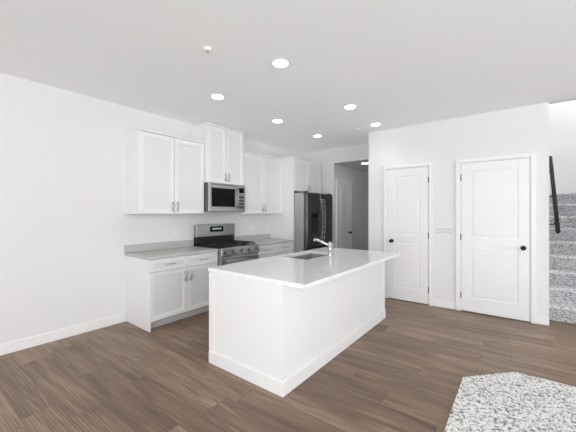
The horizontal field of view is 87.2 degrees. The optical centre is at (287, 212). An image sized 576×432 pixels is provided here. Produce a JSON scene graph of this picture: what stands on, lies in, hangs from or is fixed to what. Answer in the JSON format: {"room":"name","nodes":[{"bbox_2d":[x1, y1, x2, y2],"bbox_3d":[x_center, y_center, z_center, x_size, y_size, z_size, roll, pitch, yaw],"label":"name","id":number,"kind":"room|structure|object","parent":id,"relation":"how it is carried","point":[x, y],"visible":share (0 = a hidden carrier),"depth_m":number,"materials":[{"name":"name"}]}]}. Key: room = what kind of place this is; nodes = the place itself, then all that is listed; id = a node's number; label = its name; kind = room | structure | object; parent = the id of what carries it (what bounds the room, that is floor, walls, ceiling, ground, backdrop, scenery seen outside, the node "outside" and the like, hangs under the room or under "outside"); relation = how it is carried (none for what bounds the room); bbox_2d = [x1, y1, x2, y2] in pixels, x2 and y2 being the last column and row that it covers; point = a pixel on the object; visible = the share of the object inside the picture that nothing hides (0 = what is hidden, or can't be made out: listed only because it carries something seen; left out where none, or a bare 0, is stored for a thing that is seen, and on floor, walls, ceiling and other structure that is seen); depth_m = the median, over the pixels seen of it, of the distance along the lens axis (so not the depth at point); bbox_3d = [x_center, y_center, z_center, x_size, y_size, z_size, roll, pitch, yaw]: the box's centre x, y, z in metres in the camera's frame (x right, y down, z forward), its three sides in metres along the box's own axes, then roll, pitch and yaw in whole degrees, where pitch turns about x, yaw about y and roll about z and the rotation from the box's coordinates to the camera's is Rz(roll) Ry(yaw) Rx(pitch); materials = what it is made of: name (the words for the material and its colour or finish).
{"room":"kitchen","nodes":[
{"label":"kitchen","id":0,"kind":"room"},
{"bbox_2d":[0,298,575,431],"bbox_3d":[1.948,1.460,1.783,9.480,0.100,13.600,0,0,37],"label":"floor","id":1,"kind":"structure","parent":0,"point":[405,366],"depth_m":2.59,"materials":[{"name":"brown wood"}]},
{"bbox_2d":[124,240,217,331],"bbox_3d":[-1.559,0.915,4.147,0.633,0.990,1.042,0,0,37],"label":"base cabinet","id":2,"kind":"object","parent":1,"relation":"on","point":[167,282],"visible":1,"depth_m":3.87,"materials":[{"name":"paint"}]},
{"bbox_2d":[194,223,258,265],"bbox_3d":[-0.956,0.797,4.849,0.715,1.225,0.794,0,0,37],"label":"gas range","id":3,"kind":"object","parent":1,"relation":"on","point":[220,238],"visible":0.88,"depth_m":4.79,"materials":[{"name":"silver metal"}]},
{"bbox_2d":[234,233,293,258],"bbox_3d":[-0.439,0.915,5.607,0.633,0.990,1.027,0,0,37],"label":"base cabinet","id":4,"kind":"object","parent":1,"relation":"on","point":[269,246],"visible":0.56,"depth_m":5.54,"materials":[{"name":"paint"}]},
{"bbox_2d":[270,156,320,252],"bbox_3d":[0.191,0.155,6.420,0.643,2.510,1.020,0,0,37],"label":"tall cabinet","id":5,"kind":"object","parent":1,"relation":"on","point":[300,175],"visible":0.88,"depth_m":6.00,"materials":[{"name":"paint"}]},
{"bbox_2d":[208,262,385,396],"bbox_3d":[0.277,0.985,3.468,0.915,0.850,2.232,0,0,37],"label":"kitchen island","id":6,"kind":"object","parent":1,"relation":"on","point":[282,325],"depth_m":2.64,"materials":[{"name":"paint"}]},
{"bbox_2d":[208,247,399,289],"bbox_3d":[0.355,0.542,3.437,1.122,0.035,2.215,0,0,37],"label":"island countertop","id":7,"kind":"structure","parent":6,"relation":"on","point":[302,273],"depth_m":2.97,"materials":[{"name":"white stone"}]},
{"bbox_2d":[292,254,319,257],"bbox_3d":[0.264,0.654,3.793,0.424,0.212,0.724,0,0,37],"label":"sink","id":8,"kind":"object","parent":7,"relation":"in","point":[293,255],"depth_m":4.09,"materials":[{"name":"silver metal"}]},
{"bbox_2d":[313,238,333,257],"bbox_3d":[0.443,0.414,3.732,0.221,0.221,0.159,0,0,37],"label":"faucet","id":9,"kind":"object","parent":7,"relation":"on","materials":[{"name":"silver metal"}]},
{"bbox_2d":[294,191,331,252],"bbox_3d":[0.341,0.500,6.299,0.972,1.820,0.960,0,0,37],"label":"refrigerator","id":10,"kind":"object","parent":1,"relation":"on","point":[312,216],"visible":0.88,"depth_m":5.84,"materials":[{"name":"silver metal"}]},
{"bbox_2d":[444,372,575,431],"bbox_3d":[1.627,1.403,-1.671,5.385,0.013,7.330,0,0,37],"label":"carpet","id":11,"kind":"object","parent":1,"relation":"on","point":[510,402],"visible":1,"depth_m":2.19,"materials":[{"name":"grey carpet"}]},
{"bbox_2d":[549,193,575,323],"bbox_3d":[4.763,0.532,4.819,1.106,1.755,2.950,0,0,37],"label":"stairs","id":12,"kind":"structure","parent":1,"relation":"on","point":[562,275],"depth_m":4.44,"materials":[{"name":"carpet"}]},
{"bbox_2d":[0,73,575,343],"bbox_3d":[1.937,-1.390,1.728,9.430,5.600,13.500,0,0,37],"label":"wall","id":13,"kind":"structure","parent":0,"point":[70,228],"depth_m":3.79,"materials":[{"name":"paint"}]},
{"bbox_2d":[0,313,125,355],"bbox_3d":[-3.905,1.355,1.601,0.014,0.110,5.885,0,0,37],"label":"baseboard","id":14,"kind":"structure","parent":13,"relation":"attached to","point":[22,344],"depth_m":3.35,"materials":[{"name":"paint"}]},
{"bbox_2d":[126,127,204,213],"bbox_3d":[-1.668,-0.525,4.218,0.373,1.070,0.982,0,0,37],"label":"upper cabinet","id":15,"kind":"object","parent":13,"relation":"attached to","point":[164,173],"visible":1,"depth_m":4.01,"materials":[{"name":"paint"}]},
{"bbox_2d":[191,122,243,185],"bbox_3d":[-1.115,-0.905,4.889,0.433,0.890,0.744,0,0,37],"label":"upper cabinet","id":16,"kind":"object","parent":13,"relation":"attached to","point":[223,155],"visible":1,"depth_m":4.71,"materials":[{"name":"paint"}]},
{"bbox_2d":[204,182,244,211],"bbox_3d":[-1.091,-0.239,4.871,0.494,0.434,0.744,0,0,37],"label":"microwave","id":17,"kind":"object","parent":16,"relation":"attached to","point":[219,197],"visible":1,"depth_m":4.68,"materials":[{"name":"silver metal"}]},
{"bbox_2d":[228,151,282,213],"bbox_3d":[-0.569,-0.525,5.651,0.373,1.070,1.117,0,0,37],"label":"upper cabinet","id":18,"kind":"object","parent":13,"relation":"attached to","point":[262,179],"visible":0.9,"depth_m":5.51,"materials":[{"name":"paint"}]},
{"bbox_2d":[336,178,351,248],"bbox_3d":[1.307,0.327,6.875,0.100,2.167,0.734,0,0,37],"label":"hall door","id":19,"kind":"structure","parent":13,"relation":"in","point":[344,214],"depth_m":6.88,"materials":[{"name":"paint"}]},
{"bbox_2d":[384,162,432,305],"bbox_3d":[1.882,0.317,4.793,0.754,2.187,0.100,0,0,37],"label":"closet door","id":20,"kind":"structure","parent":13,"relation":"in","point":[408,212],"depth_m":4.79,"materials":[{"name":"paint"}]},
{"bbox_2d":[436,227,451,234],"bbox_3d":[2.326,0.268,4.507,0.202,0.111,0.015,0,0,37],"label":"switch plate","id":21,"kind":"object","parent":13,"relation":"attached to","point":[443,230],"visible":1,"depth_m":4.50,"materials":[{"name":"white plastic"}]},
{"bbox_2d":[433,299,548,325],"bbox_3d":[4.218,1.355,3.057,7.130,0.110,0.014,0,0,37],"label":"baseboard","id":22,"kind":"structure","parent":13,"relation":"attached to","point":[543,320],"depth_m":4.44,"materials":[{"name":"paint"}]},
{"bbox_2d":[456,152,536,323],"bbox_3d":[2.786,0.317,4.100,0.906,2.187,0.100,0,0,37],"label":"closet door","id":23,"kind":"structure","parent":13,"relation":"in","point":[496,235],"depth_m":4.09,"materials":[{"name":"paint"}]},
{"bbox_2d":[549,156,559,233],"bbox_3d":[3.695,-0.316,4.249,0.106,1.143,1.200,0,0,37],"label":"stair handrail","id":24,"kind":"object","parent":13,"relation":"attached to","point":[555,204],"visible":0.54,"depth_m":4.13,"materials":[{"name":"brown wood"}]},
{"bbox_2d":[0,0,575,171],"bbox_3d":[1.937,-2.695,1.728,9.430,3.230,13.500,0,0,37],"label":"ceiling","id":25,"kind":"structure","parent":0,"point":[389,64],"depth_m":2.74,"materials":[{"name":"paint"}]},
{"bbox_2d":[203,46,211,52],"bbox_3d":[-0.678,-1.378,2.550,0.080,0.044,0.080,0,0,37],"label":"smoke detector","id":26,"kind":"object","parent":25,"relation":"attached to","point":[207,49],"visible":0.88,"depth_m":2.53,"materials":[{"name":"white plastic"}]},
{"bbox_2d":[210,94,224,99],"bbox_3d":[-0.838,-1.401,3.605,0.170,0.039,0.170,0,0,37],"label":"recessed light","id":27,"kind":"object","parent":25,"relation":"in","point":[217,96],"visible":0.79,"depth_m":3.58,"materials":[{"name":"paint"}]},
{"bbox_2d":[272,119,282,122],"bbox_3d":[-0.158,-1.401,4.558,0.170,0.039,0.170,0,0,37],"label":"recessed light","id":28,"kind":"object","parent":25,"relation":"in","point":[277,120],"visible":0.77,"depth_m":4.54,"materials":[{"name":"paint"}]},
{"bbox_2d":[271,58,289,67],"bbox_3d":[-0.069,-1.401,2.801,0.170,0.039,0.170,0,0,37],"label":"recessed light","id":29,"kind":"object","parent":25,"relation":"in","point":[280,63],"visible":0.79,"depth_m":2.79,"materials":[{"name":"paint"}]},
{"bbox_2d":[344,104,356,108],"bbox_3d":[0.814,-1.401,3.951,0.170,0.039,0.170,0,0,37],"label":"recessed light","id":30,"kind":"object","parent":25,"relation":"in","point":[351,106],"visible":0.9,"depth_m":3.92,"materials":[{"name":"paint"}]}
]}

